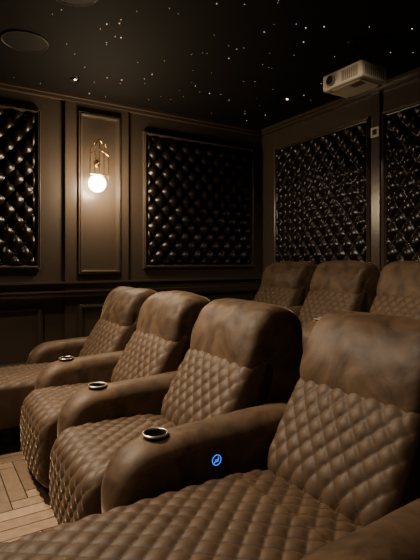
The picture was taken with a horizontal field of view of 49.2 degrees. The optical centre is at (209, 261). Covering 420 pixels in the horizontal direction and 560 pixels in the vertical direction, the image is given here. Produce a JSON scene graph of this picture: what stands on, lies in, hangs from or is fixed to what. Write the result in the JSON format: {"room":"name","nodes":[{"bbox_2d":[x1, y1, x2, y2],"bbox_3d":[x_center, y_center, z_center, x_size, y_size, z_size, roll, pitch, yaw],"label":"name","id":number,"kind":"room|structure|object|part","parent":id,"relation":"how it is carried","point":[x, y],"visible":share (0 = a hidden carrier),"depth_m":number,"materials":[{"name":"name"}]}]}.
{"room":"home theater","nodes":[
{"label":"home theater","id":0,"kind":"room"},
{"bbox_2d":[0,426,57,542],"bbox_3d":[-0.666,1.305,1.523,7.247,0.010,6.924,0,0,-32],"label":"floor","id":1,"kind":"structure","parent":0,"point":[25,508],"depth_m":2.54,"materials":[{"name":"brown wood"}]},
{"bbox_2d":[0,286,156,429],"bbox_3d":[-1.262,0.757,3.489,2.059,1.086,1.000,0,0,-32],"label":"recliner armchair","id":2,"kind":"object","parent":1,"relation":"on","point":[94,357],"visible":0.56,"depth_m":3.49,"materials":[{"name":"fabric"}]},
{"bbox_3d":[-1.486,0.972,3.350,1.530,0.330,0.600,0,0,-32],"label":"seat with footrest","id":3,"kind":"part","parent":2,"relation":"part of","materials":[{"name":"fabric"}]},
{"bbox_3d":[-1.057,0.966,4.087,1.082,0.618,0.200,0,0,-32],"label":"armrest","id":4,"kind":"part","parent":2,"relation":"part of","materials":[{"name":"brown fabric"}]},
{"bbox_2d":[58,356,73,361],"bbox_3d":[-0.997,0.693,3.183,0.104,0.065,0.104,0,0,-32],"label":"cup holder","id":5,"kind":"object","parent":2,"relation":"on","point":[64,358],"depth_m":3.16,"materials":[{"name":"silver metal"}]},
{"bbox_3d":[-0.712,0.966,3.359,1.082,0.618,0.200,0,0,-32],"label":"armrest","id":6,"kind":"part","parent":2,"relation":"part of","materials":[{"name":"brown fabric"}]},
{"bbox_2d":[79,319,136,356],"bbox_3d":[-0.819,0.677,3.763,0.412,0.509,0.600,0,0,-32],"label":"cushion","id":7,"kind":"object","parent":2,"relation":"on","point":[108,335],"depth_m":3.59,"materials":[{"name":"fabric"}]},
{"bbox_2d":[100,286,156,325],"bbox_3d":[-0.666,0.441,3.858,0.389,0.455,0.600,0,0,-32],"label":"headrest cover","id":8,"kind":"object","parent":2,"relation":"on","point":[122,306],"depth_m":3.64,"materials":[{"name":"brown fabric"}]},
{"bbox_2d":[20,290,210,487],"bbox_3d":[-0.519,0.751,2.890,1.171,1.098,0.800,0,0,-32],"label":"recliner armchair","id":9,"kind":"object","parent":1,"relation":"on","point":[142,376],"visible":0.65,"depth_m":2.72,"materials":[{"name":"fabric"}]},
{"bbox_2d":[20,381,110,487],"bbox_3d":[-0.742,1.034,2.870,0.771,0.465,0.600,0,0,-32],"label":"seat cushion","id":10,"kind":"object","parent":9,"relation":"on","point":[40,410],"depth_m":2.59,"materials":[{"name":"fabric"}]},
{"bbox_2d":[87,382,106,389],"bbox_3d":[-0.609,0.693,2.482,0.104,0.065,0.104,0,0,-32],"label":"cup holder","id":11,"kind":"object","parent":9,"relation":"on","point":[95,385],"depth_m":2.47,"materials":[{"name":"silver metal"}]},
{"bbox_3d":[-0.324,0.966,2.658,1.082,0.618,0.200,0,0,-32],"label":"armrest","id":12,"kind":"part","parent":9,"relation":"part of","materials":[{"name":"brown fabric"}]},
{"bbox_2d":[111,330,190,382],"bbox_3d":[-0.398,0.677,3.083,0.412,0.509,0.600,0,0,-32],"label":"cushion","id":13,"kind":"object","parent":9,"relation":"on","point":[148,352],"depth_m":2.90,"materials":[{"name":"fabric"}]},
{"bbox_2d":[137,290,210,341],"bbox_3d":[-0.244,0.435,3.179,0.399,0.468,0.600,0,0,-32],"label":"headrest cover","id":14,"kind":"object","parent":9,"relation":"on","point":[165,316],"depth_m":2.96,"materials":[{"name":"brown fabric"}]},
{"bbox_2d":[49,298,302,524],"bbox_3d":[-0.094,0.755,2.207,1.174,1.089,0.810,0,0,-32],"label":"recliner armchair","id":15,"kind":"object","parent":1,"relation":"on","point":[223,408],"visible":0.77,"depth_m":2.11,"materials":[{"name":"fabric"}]},
{"bbox_2d":[49,414,176,524],"bbox_3d":[-0.320,1.034,2.190,0.771,0.465,0.600,0,0,-32],"label":"seat cushion","id":16,"kind":"object","parent":15,"relation":"on","point":[80,456],"depth_m":2.03,"materials":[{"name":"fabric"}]},
{"bbox_2d":[142,427,168,441],"bbox_3d":[-0.213,0.693,1.786,0.104,0.065,0.104,0,0,-32],"label":"cup holder","id":17,"kind":"object","parent":15,"relation":"on","point":[155,434],"depth_m":1.78,"materials":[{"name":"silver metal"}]},
{"bbox_3d":[0.072,0.966,1.962,1.082,0.618,0.200,0,0,-32],"label":"armrest","id":18,"kind":"part","parent":15,"relation":"part of","materials":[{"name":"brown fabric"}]},
{"bbox_3d":[0.021,0.780,1.816,0.060,0.068,0.016,0,0,-32],"label":"control plate","id":19,"kind":"part","parent":15,"relation":"part of","materials":[{"name":"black plastic"}]},
{"bbox_2d":[161,349,272,425],"bbox_3d":[0.024,0.677,2.403,0.412,0.509,0.600,0,0,-32],"label":"cushion","id":20,"kind":"object","parent":15,"relation":"on","point":[208,383],"depth_m":2.23,"materials":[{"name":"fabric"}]},
{"bbox_2d":[190,298,301,367],"bbox_3d":[0.181,0.439,2.501,0.397,0.455,0.600,0,0,-32],"label":"headrest cover","id":21,"kind":"object","parent":15,"relation":"on","point":[230,332],"depth_m":2.29,"materials":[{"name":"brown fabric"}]},
{"bbox_2d":[0,310,419,559],"bbox_3d":[0.097,0.759,1.331,1.933,1.092,0.840,0,0,-32],"label":"recliner armchair","id":22,"kind":"object","parent":1,"relation":"on","point":[341,479],"visible":1,"depth_m":1.52,"materials":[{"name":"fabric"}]},
{"bbox_3d":[-0.138,0.972,1.327,1.530,0.330,0.600,0,0,-32],"label":"seat with footrest","id":23,"kind":"part","parent":22,"relation":"part of","materials":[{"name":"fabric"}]},
{"bbox_2d":[267,378,419,526],"bbox_3d":[0.529,0.677,1.740,0.412,0.509,0.600,0,0,-32],"label":"cushion","id":24,"kind":"object","parent":22,"relation":"on","point":[351,446],"depth_m":1.59,"materials":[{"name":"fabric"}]},
{"bbox_2d":[300,310,419,413],"bbox_3d":[0.685,0.439,1.836,0.400,0.453,0.600,0,0,-32],"label":"headrest cover","id":25,"kind":"object","parent":22,"relation":"on","point":[372,360],"depth_m":1.72,"materials":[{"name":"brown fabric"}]},
{"bbox_3d":[0.556,0.996,1.239,1.082,0.618,0.200,0,0,-32],"label":"armrest","id":26,"kind":"part","parent":22,"relation":"part of","materials":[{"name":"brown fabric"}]},
{"bbox_2d":[0,89,261,364],"bbox_3d":[-2.381,-0.275,4.466,7.660,3.150,0.300,0,0,-32],"label":"wall","id":27,"kind":"structure","parent":0,"point":[18,330],"depth_m":4.80,"materials":[{"name":"brown paint"}]},
{"bbox_2d":[0,109,34,264],"bbox_3d":[-2.393,-0.735,4.239,1.500,1.530,0.070,0,0,-32],"label":"tufted leather","id":28,"kind":"object","parent":27,"relation":"attached to","point":[25,125],"depth_m":4.54,"materials":[{"name":"black leather"}]},
{"bbox_3d":[-2.411,-0.776,4.256,1.333,1.420,0.022,0,0,-32],"label":"tuft buttons","id":29,"kind":"part","parent":28,"relation":"part of","materials":[{"name":"black leather"}]},
{"bbox_2d":[0,103,40,269],"bbox_3d":[-2.400,-0.735,4.251,1.590,1.620,0.045,0,0,-32],"label":"wall panel","id":30,"kind":"object","parent":27,"relation":"attached to","point":[37,112],"depth_m":4.64,"materials":[{"name":"brown wood"}]},
{"bbox_2d":[89,139,108,191],"bbox_3d":[-1.188,-1.027,4.869,0.179,0.575,0.208,0,0,18],"label":"wall sconce","id":31,"kind":"object","parent":27,"relation":"attached to","point":[97,183],"visible":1,"depth_m":4.83,"materials":[{"name":"gold metal"}]},
{"bbox_3d":[-1.241,-1.087,4.849,0.060,0.395,0.010,0,0,-32],"label":"frame","id":32,"kind":"part","parent":31,"relation":"part of","materials":[{"name":"gold metal"}]},
{"bbox_3d":[-1.193,-0.830,4.855,0.180,0.180,0.180,0,0,-32],"label":"glass globe","id":33,"kind":"part","parent":31,"relation":"part of","materials":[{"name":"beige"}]},
{"bbox_3d":[-1.178,-1.075,4.888,0.008,0.470,0.008,0,0,-32],"label":"drop rod","id":34,"kind":"part","parent":31,"relation":"part of","materials":[{"name":"gold metal"}]},
{"bbox_3d":[-1.114,-1.087,4.928,0.060,0.395,0.010,0,0,-32],"label":"frame","id":35,"kind":"part","parent":31,"relation":"part of","materials":[{"name":"gold metal"}]},
{"bbox_2d":[0,100,261,367],"bbox_3d":[-2.278,-0.225,4.300,7.060,3.050,0.090,0,0,-32],"label":"wall paneling","id":36,"kind":"structure","parent":27,"relation":"attached to","point":[96,224],"depth_m":4.93,"materials":[{"name":"brown paint"}]},
{"bbox_2d":[143,131,253,268],"bbox_3d":[-0.093,-0.715,5.681,1.580,1.580,0.045,0,0,-32],"label":"wall panel","id":37,"kind":"object","parent":27,"relation":"attached to","point":[145,133],"depth_m":5.58,"materials":[{"name":"brown wood"}]},
{"bbox_2d":[147,136,250,263],"bbox_3d":[-0.085,-0.715,5.669,1.490,1.490,0.072,0,0,-32],"label":"tufted leather","id":38,"kind":"object","parent":27,"relation":"attached to","point":[160,145],"depth_m":5.62,"materials":[{"name":"black leather"}]},
{"bbox_3d":[-0.099,-0.723,5.690,1.333,1.312,0.022,0,0,-32],"label":"tuft buttons","id":39,"kind":"part","parent":38,"relation":"part of","materials":[{"name":"black leather"}]},
{"bbox_2d":[0,67,419,136],"bbox_3d":[-0.589,-1.720,1.576,7.060,0.060,6.500,0,0,-32],"label":"trim","id":40,"kind":"structure","parent":27,"relation":"attached to","point":[414,74],"depth_m":5.04,"materials":[{"name":"brown paint"}]},
{"bbox_2d":[0,0,419,129],"bbox_3d":[-0.589,-1.800,1.576,7.060,0.100,6.500,0,0,-32],"label":"ceiling","id":41,"kind":"structure","parent":0,"point":[229,42],"depth_m":3.76,"materials":[{"name":"black paint"}]},
{"bbox_2d":[0,30,48,51],"bbox_3d":[-1.465,-1.744,3.634,0.356,0.012,0.356,0,0,-32],"label":"ceiling speaker","id":42,"kind":"object","parent":41,"relation":"attached to","point":[26,41],"depth_m":3.63},
{"bbox_2d":[56,0,97,5],"bbox_3d":[-0.885,-1.744,2.946,0.356,0.012,0.356,0,0,-32],"label":"ceiling speaker","id":43,"kind":"object","parent":41,"relation":"attached to","point":[69,2],"depth_m":3.08},
{"bbox_2d":[323,38,386,98],"bbox_3d":[1.137,-1.558,3.645,0.325,0.383,0.403,0,0,-32],"label":"ceiling projector","id":44,"kind":"object","parent":41,"relation":"hanging from","point":[361,76],"depth_m":3.56,"materials":[{"name":"white plastic"}]},
{"bbox_2d":[262,78,419,276],"bbox_3d":[2.618,-0.275,3.388,0.300,3.150,6.800,0,0,-32],"label":"wall","id":45,"kind":"structure","parent":0,"point":[408,92],"depth_m":5.56,"materials":[{"name":"brown paint"}]},
{"bbox_2d":[276,123,365,263],"bbox_3d":[1.218,-0.705,5.291,0.070,1.470,1.410,0,0,-32],"label":"tufted leather","id":46,"kind":"object","parent":45,"relation":"attached to","point":[354,135],"depth_m":5.18,"materials":[{"name":"black leather"}]},
{"bbox_3d":[1.242,-0.723,5.300,0.021,1.312,1.247,0,0,-32],"label":"tuft buttons","id":47,"kind":"part","parent":46,"relation":"part of","materials":[{"name":"black leather"}]},
{"bbox_2d":[262,92,380,277],"bbox_3d":[2.397,-0.425,3.374,0.090,2.650,6.410,0,0,-32],"label":"trim","id":48,"kind":"structure","parent":45,"relation":"attached to","point":[375,98],"depth_m":4.59,"materials":[{"name":"brown paint"}]},
{"bbox_2d":[274,116,370,265],"bbox_3d":[1.230,-0.705,5.299,0.045,1.560,1.500,0,0,-32],"label":"wall panel","id":49,"kind":"object","parent":45,"relation":"attached to","point":[367,120],"depth_m":4.74,"materials":[{"name":"brown wood"}]},
{"bbox_2d":[371,126,378,137],"bbox_3d":[1.650,-1.300,4.594,0.014,0.100,0.100,0,0,-32],"label":"wall switch","id":50,"kind":"object","parent":45,"relation":"attached to","point":[375,130],"visible":1,"depth_m":4.59,"materials":[{"name":"beige plastic"}]},
{"bbox_2d":[381,99,419,269],"bbox_3d":[2.110,-0.705,3.879,0.045,1.560,1.560,0,0,-32],"label":"wall panel","id":51,"kind":"object","parent":45,"relation":"attached to","point":[384,114],"depth_m":4.51,"materials":[{"name":"brown wood"}]},
{"bbox_2d":[386,105,419,263],"bbox_3d":[2.096,-0.705,3.871,0.076,1.470,1.470,0,0,-32],"label":"tufted leather","id":52,"kind":"object","parent":45,"relation":"attached to","point":[408,251],"depth_m":4.32,"materials":[{"name":"black leather"}]},
{"bbox_3d":[2.114,-0.723,3.892,0.021,1.312,1.334,0,0,-32],"label":"tuft buttons","id":53,"kind":"part","parent":52,"relation":"part of","materials":[{"name":"black leather"}]},
{"bbox_3d":[1.669,1.190,2.981,1.739,0.220,6.489,0,0,-32],"label":"floor","id":54,"kind":"structure","parent":0,"visible":0},
{"bbox_2d":[249,261,316,315],"bbox_3d":[0.533,0.535,4.801,1.173,1.089,1.000,0,0,-32],"label":"recliner armchair","id":55,"kind":"object","parent":54,"relation":"on","point":[286,284],"visible":0.23,"depth_m":4.77,"materials":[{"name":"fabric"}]},
{"bbox_2d":[254,286,305,306],"bbox_3d":[0.706,0.457,4.909,0.412,0.509,0.600,0,0,-32],"label":"cushion","id":56,"kind":"object","parent":55,"relation":"on","point":[283,296],"depth_m":4.73,"materials":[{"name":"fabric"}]},
{"bbox_2d":[261,261,316,289],"bbox_3d":[0.863,0.219,5.006,0.396,0.456,0.600,0,0,-32],"label":"headrest cover","id":57,"kind":"object","parent":55,"relation":"on","point":[285,275],"depth_m":4.80,"materials":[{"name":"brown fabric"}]},
{"bbox_3d":[0.737,0.746,4.457,1.082,0.618,0.200,0,0,-32],"label":"armrest","id":58,"kind":"part","parent":55,"relation":"part of","materials":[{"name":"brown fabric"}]},
{"bbox_2d":[298,260,380,351],"bbox_3d":[0.997,0.531,4.054,1.174,1.097,0.800,0,0,-32],"label":"recliner armchair","id":59,"kind":"object","parent":54,"relation":"on","point":[341,285],"visible":0.4,"depth_m":4.13,"materials":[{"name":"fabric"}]},
{"bbox_3d":[1.148,0.746,3.795,1.082,0.618,0.200,0,0,-32],"label":"armrest","id":60,"kind":"part","parent":59,"relation":"part of","materials":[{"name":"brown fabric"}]},
{"bbox_2d":[298,290,367,325],"bbox_3d":[1.117,0.457,4.246,0.412,0.509,0.600,0,0,-32],"label":"cushion","id":61,"kind":"object","parent":59,"relation":"on","point":[317,303],"depth_m":4.14,"materials":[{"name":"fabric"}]},
{"bbox_2d":[310,260,380,293],"bbox_3d":[1.276,0.216,4.345,0.394,0.466,0.600,0,0,-32],"label":"headrest cover","id":62,"kind":"object","parent":59,"relation":"on","point":[338,276],"depth_m":4.16,"materials":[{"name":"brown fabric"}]},
{"bbox_2d":[369,261,419,318],"bbox_3d":[1.407,0.531,3.390,1.172,1.097,0.800,0,0,-32],"label":"recliner armchair","id":63,"kind":"object","parent":54,"relation":"on","point":[398,288],"visible":0.2,"depth_m":3.64,"materials":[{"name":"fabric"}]},
{"bbox_2d":[369,294,419,318],"bbox_3d":[1.528,0.457,3.583,0.412,0.509,0.600,0,0,-32],"label":"cushion","id":64,"kind":"object","parent":63,"relation":"on","point":[408,305],"depth_m":3.57,"materials":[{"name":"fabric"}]},
{"bbox_2d":[377,261,419,296],"bbox_3d":[1.686,0.216,3.681,0.392,0.467,0.600,0,0,-32],"label":"headrest cover","id":65,"kind":"object","parent":63,"relation":"on","point":[397,278],"depth_m":3.67,"materials":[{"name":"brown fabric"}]}
]}

